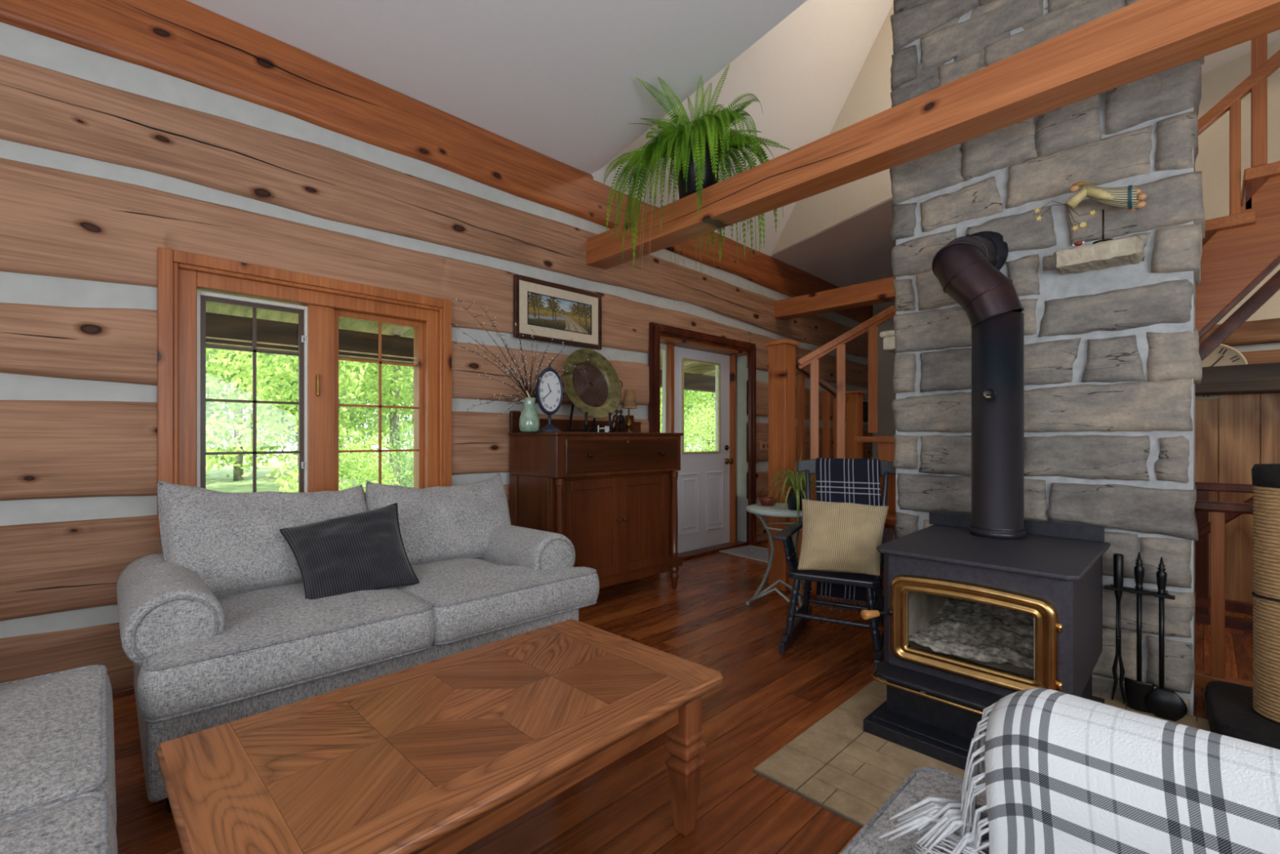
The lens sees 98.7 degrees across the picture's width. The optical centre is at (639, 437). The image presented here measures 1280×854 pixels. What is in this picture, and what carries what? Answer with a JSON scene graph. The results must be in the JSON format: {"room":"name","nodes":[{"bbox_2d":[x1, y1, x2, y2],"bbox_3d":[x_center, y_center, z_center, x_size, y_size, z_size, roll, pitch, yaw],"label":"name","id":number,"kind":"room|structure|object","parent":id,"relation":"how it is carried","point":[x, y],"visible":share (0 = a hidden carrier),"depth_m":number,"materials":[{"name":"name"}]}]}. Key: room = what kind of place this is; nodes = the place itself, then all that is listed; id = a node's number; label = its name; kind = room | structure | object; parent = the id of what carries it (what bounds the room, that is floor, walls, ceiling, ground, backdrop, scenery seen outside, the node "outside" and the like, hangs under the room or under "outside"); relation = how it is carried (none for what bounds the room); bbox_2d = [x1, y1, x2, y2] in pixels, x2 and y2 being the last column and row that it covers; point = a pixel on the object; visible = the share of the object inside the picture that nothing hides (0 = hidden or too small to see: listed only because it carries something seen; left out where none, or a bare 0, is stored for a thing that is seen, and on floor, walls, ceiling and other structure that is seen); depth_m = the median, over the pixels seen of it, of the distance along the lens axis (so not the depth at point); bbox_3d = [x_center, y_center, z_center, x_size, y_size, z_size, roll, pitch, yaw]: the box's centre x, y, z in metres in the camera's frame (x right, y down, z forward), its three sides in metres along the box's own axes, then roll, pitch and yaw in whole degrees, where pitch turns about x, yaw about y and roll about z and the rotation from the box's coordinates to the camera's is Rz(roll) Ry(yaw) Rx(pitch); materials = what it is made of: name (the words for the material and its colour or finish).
{"room":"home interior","nodes":[
{"label":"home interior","id":0,"kind":"room"},
{"bbox_2d":[0,0,872,691],"bbox_3d":[-0.415,-0.575,4.473,10.450,3.450,0.254,0,0,-44],"label":"wall","id":1,"kind":"structure","parent":0,"point":[130,129],"depth_m":2.66,"materials":[{"name":"brown wood"}]},
{"bbox_2d":[111,686,134,698],"bbox_3d":[-1.988,1.135,2.757,5.800,0.030,0.020,0,0,-44],"label":"baseboard","id":2,"kind":"structure","parent":1,"relation":"attached to","point":[128,691],"depth_m":2.44,"materials":[{"name":"brown wood"}]},
{"bbox_2d":[157,247,451,535],"bbox_3d":[-1.792,-0.212,3.102,1.412,1.325,0.255,0,0,-44],"label":"window","id":3,"kind":"structure","parent":1,"relation":"in","point":[186,281],"depth_m":3.01,"materials":[{"name":"brown wood"}]},
{"bbox_2d":[513,274,601,349],"bbox_3d":[-0.593,-0.919,4.097,0.788,0.440,0.030,0,0,-44],"label":"framed painting","id":4,"kind":"object","parent":1,"relation":"attached to","point":[563,313],"visible":1,"depth_m":4.06,"materials":[{"name":"wood"}]},
{"bbox_2d":[648,322,755,559],"bbox_3d":[0.579,0.072,5.413,1.585,2.155,0.295,0,0,-44],"label":"door","id":5,"kind":"structure","parent":1,"relation":"in","point":[707,481],"depth_m":5.58,"materials":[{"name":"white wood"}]},
{"bbox_2d":[760,441,768,450],"bbox_3d":[1.343,0.092,5.998,0.143,0.090,0.027,0,0,-44],"label":"switch plate","id":6,"kind":"object","parent":1,"relation":"attached to","point":[763,445],"visible":0.54,"depth_m":5.99,"materials":[{"name":"brown wood"}]},
{"bbox_2d":[773,276,895,319],"bbox_3d":[2.327,-1.445,5.493,0.200,0.190,2.220,0,0,-44],"label":"ceiling beam","id":7,"kind":"structure","parent":1,"relation":"attached to","point":[882,291],"depth_m":5.67,"materials":[{"name":"brown wood"}]},
{"bbox_2d":[862,400,867,423],"bbox_3d":[3.282,-0.365,7.854,0.754,0.329,0.030,0,0,-44],"label":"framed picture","id":8,"kind":"object","parent":1,"relation":"attached to","point":[864,402],"visible":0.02,"depth_m":7.77,"materials":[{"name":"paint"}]},
{"bbox_2d":[586,0,1279,269],"bbox_3d":[1.371,-1.488,2.606,0.199,0.267,5.020,0,0,-44],"label":"ceiling beam","id":9,"kind":"structure","parent":1,"relation":"attached to","point":[1141,39],"depth_m":2.40,"materials":[{"name":"brown wood"}]},
{"bbox_2d":[603,63,790,282],"bbox_3d":[0.328,-1.625,3.560,1.456,1.293,0.728,0,0,39],"label":"fern","id":10,"kind":"object","parent":9,"relation":"on","point":[697,150],"visible":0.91,"depth_m":3.50,"materials":[{"name":"green plant"}]},
{"bbox_2d":[673,133,721,199],"bbox_3d":[0.379,-1.744,3.623,0.316,0.350,0.316,0,0,-44],"label":"pot","id":11,"kind":"object","parent":9,"relation":"on","point":[710,180],"depth_m":3.51,"materials":[{"name":"black ceramic"}]},
{"bbox_2d":[186,0,807,175],"bbox_3d":[-0.144,-2.638,0.348,5.280,1.174,6.500,0,0,-44],"label":"ceiling","id":12,"kind":"structure","parent":0,"point":[555,79],"depth_m":3.15,"materials":[{"name":"paint"}]},
{"bbox_2d":[112,540,1253,853],"bbox_3d":[1.755,1.210,2.283,10.500,0.120,6.420,0,0,-44],"label":"floor","id":13,"kind":"structure","parent":0,"point":[766,698],"depth_m":2.17,"materials":[{"name":"brown wood"}]},
{"bbox_2d":[0,664,117,853],"bbox_3d":[-1.315,0.685,0.631,1.038,0.930,1.876,0,0,-44],"label":"sofa","id":14,"kind":"object","parent":13,"relation":"on","point":[58,780],"visible":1,"depth_m":1.12,"materials":[{"name":"grey fabric"}]},
{"bbox_2d":[0,795,117,853],"bbox_3d":[-0.948,0.754,0.421,0.806,0.232,1.062,0,0,-44],"label":"seat cushion","id":15,"kind":"object","parent":14,"relation":"on","point":[46,824],"depth_m":0.94,"materials":[{"name":"grey fabric"}]},
{"bbox_2d":[115,472,599,812],"bbox_3d":[-1.192,0.663,2.526,1.748,0.974,1.118,0,0,-44],"label":"loveseat","id":16,"kind":"object","parent":13,"relation":"on","point":[218,626],"visible":0.87,"depth_m":2.19,"materials":[{"name":"grey fabric"}]},
{"bbox_2d":[160,483,366,597],"bbox_3d":[-1.627,0.422,2.464,0.786,0.484,0.324,0,0,-44],"label":"cushion","id":17,"kind":"object","parent":16,"relation":"on","point":[234,542],"depth_m":2.29,"materials":[{"name":"grey fabric"}]},
{"bbox_2d":[136,582,435,719],"bbox_3d":[-1.400,0.722,2.161,0.877,0.187,0.886,0,0,-44],"label":"seat cushion","id":18,"kind":"object","parent":16,"relation":"on","point":[272,637],"depth_m":1.85,"materials":[{"name":"grey fabric"}]},
{"bbox_2d":[279,502,419,599],"bbox_3d":[-1.255,0.486,2.393,0.472,0.352,0.348,0,0,-44],"label":"throw pillow","id":19,"kind":"object","parent":16,"relation":"on","point":[365,550],"visible":0.94,"depth_m":2.33,"materials":[{"name":"black fabric"}]},
{"bbox_2d":[367,474,511,564],"bbox_3d":[-1.059,0.441,2.990,0.793,0.446,0.332,0,0,-44],"label":"cushion","id":20,"kind":"object","parent":16,"relation":"on","point":[437,524],"depth_m":2.89,"materials":[{"name":"grey fabric"}]},
{"bbox_2d":[399,557,599,642],"bbox_3d":[-0.796,0.721,2.750,0.867,0.187,0.886,0,0,-44],"label":"seat cushion","id":21,"kind":"object","parent":16,"relation":"on","point":[464,597],"depth_m":2.46,"materials":[{"name":"grey fabric"}]},
{"bbox_2d":[155,618,723,853],"bbox_3d":[-0.422,0.920,1.429,0.712,0.460,1.204,0,0,44],"label":"coffee table","id":22,"kind":"object","parent":13,"relation":"on","point":[437,756],"visible":1,"depth_m":1.25,"materials":[{"name":"brown wood"}]},
{"bbox_2d":[508,410,683,588],"bbox_3d":[-0.277,0.481,3.981,1.180,1.337,0.590,0,0,-44],"label":"cabinet","id":23,"kind":"object","parent":13,"relation":"on","point":[614,495],"visible":0.74,"depth_m":3.75,"materials":[{"name":"brown wood"}]},
{"bbox_2d":[519,397,539,431],"bbox_3d":[-0.709,-0.147,3.526,0.132,0.218,0.132,0,0,-44],"label":"vase","id":24,"kind":"object","parent":23,"relation":"on","point":[529,420],"visible":0.98,"depth_m":3.48,"materials":[{"name":"ceramic"}]},
{"bbox_2d":[450,298,617,416],"bbox_3d":[-0.614,-0.474,3.700,1.486,0.674,0.318,0,0,-44],"label":"branches","id":25,"kind":"object","parent":24,"relation":"in","point":[526,392],"visible":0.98,"depth_m":3.50,"materials":[{"name":"brown plant"}]},
{"bbox_2d":[532,363,566,431],"bbox_3d":[-0.594,-0.265,3.610,0.228,0.454,0.151,0,0,-12],"label":"clock","id":26,"kind":"object","parent":23,"relation":"on","point":[549,390],"visible":0.98,"depth_m":3.60,"materials":[{"name":"grey metal"}]},
{"bbox_2d":[565,403,611,431],"bbox_3d":[-0.374,-0.189,4.018,0.246,0.301,0.242,0,0,-44],"label":"stand","id":27,"kind":"object","parent":23,"relation":"on","point":[586,425],"visible":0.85,"depth_m":3.98,"materials":[{"name":"black paint"}]},
{"bbox_2d":[562,348,622,418],"bbox_3d":[-0.329,-0.393,3.999,0.572,0.516,0.157,0,0,-44],"label":"round platter","id":28,"kind":"object","parent":27,"relation":"on","point":[596,390],"visible":0.99,"depth_m":4.00,"materials":[{"name":"ceramic"}]},
{"bbox_2d":[597,425,609,431],"bbox_3d":[-0.259,-0.063,3.908,0.104,0.050,0.008,0,0,-44],"label":"card holder","id":29,"kind":"object","parent":23,"relation":"on","point":[606,428],"visible":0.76,"depth_m":3.92,"materials":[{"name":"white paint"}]},
{"bbox_2d":[608,408,626,432],"bbox_3d":[-0.159,-0.120,3.934,0.122,0.166,0.073,0,0,-44],"label":"figurine","id":30,"kind":"object","parent":23,"relation":"on","point":[620,417],"visible":0.99,"depth_m":3.90,"materials":[{"name":"brown metal"}]},
{"bbox_2d":[621,388,638,432],"bbox_3d":[-0.080,-0.206,4.222,0.130,0.336,0.130,0,0,-44],"label":"table lamp","id":31,"kind":"object","parent":23,"relation":"on","point":[629,399],"visible":0.98,"depth_m":4.19,"materials":[{"name":"gold metal"}]},
{"bbox_2d":[626,421,641,432],"bbox_3d":[-0.051,-0.083,4.418,0.096,0.090,0.086,0,0,-44],"label":"trinket box","id":32,"kind":"object","parent":23,"relation":"on","point":[636,426],"visible":0.62,"depth_m":4.38,"materials":[{"name":"brown wood"}]},
{"bbox_2d":[719,545,768,563],"bbox_3d":[1.214,1.142,5.373,0.492,0.015,0.756,0,0,-38],"label":"door mat","id":33,"kind":"object","parent":13,"relation":"on","point":[750,552],"visible":0.65,"depth_m":5.47,"materials":[{"name":"fabric"}]},
{"bbox_2d":[746,502,811,609],"bbox_3d":[0.990,0.810,3.687,0.548,0.683,0.544,0,0,-44],"label":"side table","id":34,"kind":"object","parent":13,"relation":"on","point":[757,509],"visible":0.56,"depth_m":3.71,"materials":[{"name":"grey wood"}]},
{"bbox_2d":[757,486,777,506],"bbox_3d":[0.887,0.404,3.818,0.136,0.127,0.136,0,0,-44],"label":"basket","id":35,"kind":"object","parent":34,"relation":"on","point":[763,500],"visible":0.94,"depth_m":3.78,"materials":[{"name":"brown wicker"}]},
{"bbox_2d":[757,496,777,506],"bbox_3d":[0.887,0.442,3.818,0.136,0.052,0.136,0,0,-44],"label":"bowl","id":36,"kind":"object","parent":35,"relation":"on","point":[763,500],"depth_m":3.78,"materials":[{"name":"red ceramic"}]},
{"bbox_2d":[764,449,816,521],"bbox_3d":[1.007,0.322,3.605,0.424,0.511,0.443,0,0,-44],"label":"spider plant","id":37,"kind":"object","parent":34,"relation":"on","point":[793,500],"visible":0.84,"depth_m":3.56,"materials":[{"name":"green plant"}]},
{"bbox_2d":[764,306,895,606],"bbox_3d":[1.789,0.095,4.167,1.120,2.111,1.238,0,0,-44],"label":"staircase","id":38,"kind":"structure","parent":13,"relation":"on","point":[781,353],"depth_m":4.13,"materials":[{"name":"brown wood"}]},
{"bbox_2d":[795,359,866,493],"bbox_3d":[1.717,0.227,4.968,0.729,1.845,0.198,0,0,-18],"label":"railing","id":39,"kind":"object","parent":13,"relation":"on","point":[854,399],"visible":0.49,"depth_m":4.94,"materials":[{"name":"brown wood"}]},
{"bbox_2d":[773,458,895,670],"bbox_3d":[1.121,0.640,3.097,0.607,1.018,0.720,0,0,29],"label":"rocking chair","id":40,"kind":"object","parent":13,"relation":"on","point":[803,613],"visible":0.67,"depth_m":2.98,"materials":[{"name":"black paint"}]},
{"bbox_2d":[797,498,888,576],"bbox_3d":[1.052,0.502,2.821,0.489,0.335,0.339,0,0,12],"label":"throw pillow","id":41,"kind":"object","parent":40,"relation":"on","point":[837,536],"visible":0.98,"depth_m":2.76,"materials":[{"name":"beige fabric"}]},
{"bbox_2d":[815,457,882,613],"bbox_3d":[1.237,0.583,3.276,0.385,0.916,0.200,0,0,29],"label":"plaid blanket","id":42,"kind":"object","parent":40,"relation":"hanging from","point":[842,480],"visible":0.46,"depth_m":3.27,"materials":[{"name":"black fabric"}]},
{"bbox_2d":[840,766,989,853],"bbox_3d":[0.559,0.685,0.458,0.996,0.930,0.968,0,0,-44],"label":"armchair","id":43,"kind":"object","parent":13,"relation":"on","point":[923,782],"visible":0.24,"depth_m":0.98,"materials":[{"name":"grey fabric"}]},
{"bbox_2d":[879,688,1279,853],"bbox_3d":[0.719,0.686,0.544,0.692,0.568,0.927,0,0,-44],"label":"plaid throw","id":44,"kind":"object","parent":43,"relation":"on","point":[1064,773],"visible":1,"depth_m":0.74,"materials":[{"name":"white fabric"}]},
{"bbox_2d":[752,676,1209,827],"bbox_3d":[1.358,1.145,2.046,1.600,0.010,1.135,0,0,-44],"label":"hearth pad","id":45,"kind":"object","parent":13,"relation":"on","point":[846,770],"visible":0.19,"depth_m":1.93,"materials":[{"name":"tile"}]},
{"bbox_2d":[860,510,1110,777],"bbox_3d":[1.417,0.759,2.260,1.016,0.760,0.710,0,0,-44],"label":"wood stove","id":46,"kind":"object","parent":45,"relation":"on","point":[971,622],"visible":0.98,"depth_m":2.06,"materials":[{"name":"metal"}]},
{"bbox_2d":[875,660,1004,710],"bbox_3d":[1.146,0.909,1.962,0.150,0.018,0.610,0,0,-44],"label":"shelf","id":47,"kind":"object","parent":46,"relation":"attached to","point":[974,695],"depth_m":2.00,"materials":[{"name":"metal"}]},
{"bbox_2d":[932,231,1026,539],"bbox_3d":[1.630,-0.304,2.619,0.454,1.493,0.382,0,0,-44],"label":"pipe","id":48,"kind":"object","parent":46,"relation":"on","point":[967,268],"visible":1,"depth_m":2.42,"materials":[{"name":"metal"}]},
{"bbox_2d":[879,0,1204,715],"bbox_3d":[1.979,-2.097,2.837,0.766,6.706,1.319,0,0,-44],"label":"stone chimney","id":49,"kind":"object","parent":13,"relation":"on","point":[1113,367],"visible":0.61,"depth_m":2.51,"materials":[{"name":"grey stone"}]},
{"bbox_2d":[1071,240,1084,246],"bbox_3d":[1.917,-0.848,2.403,0.025,0.018,0.043,0,0,-44],"label":"figurine","id":50,"kind":"object","parent":49,"relation":"on","point":[1077,243],"visible":1,"depth_m":2.40,"materials":[{"name":"red"}]},
{"bbox_2d":[1034,181,1146,244],"bbox_3d":[1.939,-0.977,2.380,0.378,0.283,0.082,0,0,41],"label":"angel figurine","id":51,"kind":"object","parent":49,"relation":"on","point":[1129,197],"visible":0.99,"depth_m":2.33,"materials":[{"name":"brown metal"}]},
{"bbox_2d":[1103,584,1175,599],"bbox_3d":[2.111,0.644,2.323,0.115,0.021,0.218,0,0,-44],"label":"tool rack","id":52,"kind":"object","parent":49,"relation":"attached to","point":[1132,590],"visible":0.79,"depth_m":2.28,"materials":[{"name":"metal"}]},
{"bbox_2d":[1111,553,1125,702],"bbox_3d":[2.036,0.807,2.339,0.034,0.627,0.039,0,0,-5],"label":"tongs","id":53,"kind":"object","parent":52,"relation":"hanging from","point":[1117,557],"visible":1,"depth_m":2.33,"materials":[{"name":"metal"}]},
{"bbox_2d":[1124,551,1154,712],"bbox_3d":[2.081,0.809,2.291,0.036,0.664,0.092,0,0,-44],"label":"shovel","id":54,"kind":"object","parent":52,"relation":"hanging from","point":[1135,691],"visible":0.98,"depth_m":2.29,"materials":[{"name":"metal"}]},
{"bbox_2d":[1144,556,1187,721],"bbox_3d":[2.131,0.819,2.229,0.043,0.665,0.125,0,0,-34],"label":"scoop","id":55,"kind":"object","parent":52,"relation":"hanging from","point":[1165,704],"visible":0.95,"depth_m":2.23,"materials":[{"name":"metal"}]},
{"bbox_2d":[1194,500,1254,688],"bbox_3d":[3.244,0.693,1.686,0.060,0.824,2.214,0,0,-44],"label":"railing","id":56,"kind":"object","parent":13,"relation":"on","point":[1218,509],"visible":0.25,"depth_m":2.40,"materials":[{"name":"brown wood"}]},
{"bbox_2d":[1195,34,1279,360],"bbox_3d":[3.313,-1.115,2.762,0.800,1.759,1.018,0,0,-44],"label":"stairs","id":57,"kind":"structure","parent":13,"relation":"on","point":[1241,248],"depth_m":2.67,"materials":[{"name":"brown wood"}]},
{"bbox_2d":[1195,392,1279,603],"bbox_3d":[4.342,0.430,3.339,0.020,1.440,2.277,0,0,-44],"label":"board panel","id":58,"kind":"object","parent":13,"relation":"on","point":[1249,424],"visible":0.21,"depth_m":3.68,"materials":[{"name":"brown wood"}]},
{"bbox_2d":[1195,362,1279,395],"bbox_3d":[4.344,-0.380,3.186,0.230,0.180,2.500,0,0,-44],"label":"mantel beam","id":59,"kind":"structure","parent":58,"relation":"on","point":[1257,378],"depth_m":3.53,"materials":[{"name":"brown wood"}]},
{"bbox_2d":[1195,343,1248,399],"bbox_3d":[3.897,-0.454,3.781,0.040,0.390,0.390,0,0,-44],"label":"round wall clock","id":60,"kind":"object","parent":59,"relation":"on","point":[1223,355],"visible":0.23,"depth_m":3.72,"materials":[{"name":"wood"}]},
{"bbox_2d":[1204,463,1279,749],"bbox_3d":[2.494,0.623,1.988,0.597,1.055,0.631,0,0,-44],"label":"post","id":61,"kind":"object","parent":13,"relation":"on","point":[1245,713],"visible":1,"depth_m":2.02,"materials":[{"name":"wicker"}]},
{"bbox_2d":[593,0,893,256],"bbox_3d":[2.706,-4.349,3.027,2.558,4.827,6.358,0,0,-44],"label":"wall","id":62,"kind":"structure","parent":0,"point":[802,72],"depth_m":5.00,"materials":[{"name":"paint"}]},
{"bbox_2d":[770,4,893,255],"bbox_3d":[3.679,-4.394,3.934,0.100,4.716,6.300,0,0,-44],"label":"wall","id":63,"kind":"structure","parent":0,"point":[869,95],"depth_m":5.43,"materials":[{"name":"beige paint"}]},
{"bbox_2d":[871,301,895,458],"bbox_3d":[5.529,-2.950,5.947,0.120,8.200,6.400,0,0,-44],"label":"wall","id":64,"kind":"structure","parent":0,"point":[886,426],"depth_m":7.92,"materials":[{"name":"beige paint"}]},
{"bbox_2d":[770,30,1279,287],"bbox_3d":[4.569,-2.548,4.941,2.760,1.214,6.504,0,0,-44],"label":"ceiling","id":65,"kind":"structure","parent":0,"point":[857,249],"depth_m":6.11,"materials":[{"name":"paint"}]},
{"bbox_2d":[1195,39,1279,324],"bbox_3d":[4.627,-3.825,3.462,0.140,6.050,4.100,0,0,-44],"label":"wall","id":66,"kind":"structure","parent":0,"point":[1212,159],"depth_m":3.87,"materials":[{"name":"beige paint"}]},
{"bbox_2d":[1199,317,1279,501],"bbox_3d":[4.599,0.175,3.434,0.180,1.950,4.100,0,0,-44],"label":"wall","id":67,"kind":"structure","parent":0,"point":[1258,341],"depth_m":3.74,"materials":[{"name":"brown wood"}]},
{"label":"outside","id":68,"kind":"structure","parent":0,"visible":0},
{"bbox_2d":[205,448,701,492],"bbox_3d":[-14.975,1.700,36.860,90.000,0.100,66.300,0,0,-44],"label":"lawn","id":69,"kind":"structure","parent":68,"point":[264,483],"depth_m":22.10,"materials":[{"name":"green plant"}]},
{"bbox_2d":[205,358,231,465],"bbox_3d":[-18.132,-4.626,18.553,8.100,14.075,7.941,0,0,-44],"label":"tree","id":70,"kind":"object","parent":69,"relation":"on","point":[207,405],"visible":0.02,"depth_m":19.28,"materials":[{"name":"green plant"}]},
{"bbox_2d":[205,348,298,418],"bbox_3d":[-10.142,-3.196,11.777,6.998,9.692,6.704,0,0,39],"label":"tree","id":71,"kind":"object","parent":69,"relation":"on","point":[208,391],"visible":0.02,"depth_m":12.51,"materials":[{"name":"green plant"}]},
{"bbox_2d":[205,352,373,481],"bbox_3d":[-15.383,-4.553,21.410,8.211,13.889,7.678,0,0,-44],"label":"tree","id":72,"kind":"object","parent":69,"relation":"on","point":[238,475],"visible":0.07,"depth_m":21.09,"materials":[{"name":"green plant"}]},
{"bbox_2d":[205,347,413,482],"bbox_3d":[-6.255,-2.490,9.880,5.133,8.279,5.065,0,0,-15],"label":"tree","id":73,"kind":"object","parent":69,"relation":"on","point":[263,388],"visible":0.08,"depth_m":9.54,"materials":[{"name":"green plant"}]},
{"bbox_2d":[251,353,413,475],"bbox_3d":[-12.913,-4.879,23.289,7.595,13.588,7.718,0,0,-19],"label":"tree","id":74,"kind":"object","parent":69,"relation":"on","point":[267,354],"visible":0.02,"depth_m":22.84,"materials":[{"name":"green plant"}]},
{"bbox_2d":[272,430,399,492],"bbox_3d":[-4.551,0.947,8.380,1.810,2.119,1.776,0,0,-44],"label":"shrub","id":75,"kind":"object","parent":69,"relation":"on","point":[348,456],"visible":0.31,"depth_m":8.28,"materials":[{"name":"green plant"}]},
{"bbox_2d":[294,360,413,485],"bbox_3d":[-5.568,-2.943,12.143,4.250,9.186,4.249,0,0,-10],"label":"tree","id":76,"kind":"object","parent":69,"relation":"on","point":[394,415],"visible":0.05,"depth_m":12.05,"materials":[{"name":"green plant"}]},
{"bbox_2d":[338,361,413,434],"bbox_3d":[-5.991,-2.933,15.851,6.650,9.165,6.434,0,0,-6],"label":"tree","id":77,"kind":"object","parent":69,"relation":"on","point":[406,375],"visible":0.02,"depth_m":14.61,"materials":[{"name":"green plant"}]},
{"bbox_2d":[345,364,413,478],"bbox_3d":[-10.376,-4.480,26.223,8.000,14.259,8.481,0,0,-44],"label":"tree","id":78,"kind":"object","parent":69,"relation":"on","point":[384,430],"visible":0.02,"depth_m":22.83,"materials":[{"name":"green plant"}]},
{"bbox_2d":[372,417,413,487],"bbox_3d":[-3.673,0.654,10.370,2.511,2.899,2.634,0,0,-44],"label":"shrub","id":79,"kind":"object","parent":69,"relation":"on","point":[405,458],"visible":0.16,"depth_m":9.75,"materials":[{"name":"green plant"}]},
{"bbox_2d":[205,301,715,392],"bbox_3d":[-1.310,0.083,5.643,12.000,3.135,2.692,0,0,-44],"label":"porch roof","id":80,"kind":"structure","parent":69,"relation":"on","point":[222,320],"depth_m":5.11,"materials":[{"name":"brown wood"}]},
{"bbox_2d":[660,387,662,432],"bbox_3d":[0.212,-5.116,36.403,8.225,13.533,7.686,0,0,-44],"label":"tree","id":81,"kind":"object","parent":69,"relation":"on","point":[661,388],"visible":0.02,"depth_m":35.08,"materials":[{"name":"green plant"}]},
{"bbox_2d":[660,391,710,451],"bbox_3d":[2.453,-4.556,38.624,7.462,13.912,7.464,0,0,-11],"label":"tree","id":82,"kind":"object","parent":69,"relation":"on","point":[685,444],"visible":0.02,"depth_m":38.35,"materials":[{"name":"green plant"}]},
{"bbox_2d":[661,390,711,444],"bbox_3d":[4.022,-3.489,28.113,7.469,10.277,7.991,0,0,-44],"label":"tree","id":83,"kind":"object","parent":69,"relation":"on","point":[685,393],"visible":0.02,"depth_m":27.70,"materials":[{"name":"green plant"}]},
{"bbox_2d":[660,400,715,451],"bbox_3d":[2.026,0.510,17.337,3.325,3.540,3.529,0,0,42],"label":"shrub","id":84,"kind":"object","parent":69,"relation":"on","point":[694,420],"visible":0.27,"depth_m":16.44,"materials":[{"name":"green plant"}]},
{"bbox_2d":[660,387,715,451],"bbox_3d":[3.065,-2.589,23.186,7.056,8.479,6.890,0,0,42],"label":"tree","id":85,"kind":"object","parent":69,"relation":"on","point":[688,397],"visible":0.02,"depth_m":22.62,"materials":[{"name":"green plant"}]},
{"bbox_2d":[685,394,711,451],"bbox_3d":[5.074,-4.855,41.316,7.887,13.537,8.636,0,0,-44],"label":"tree","id":86,"kind":"object","parent":69,"relation":"on","point":[708,442],"visible":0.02,"depth_m":41.17,"materials":[{"name":"green plant"}]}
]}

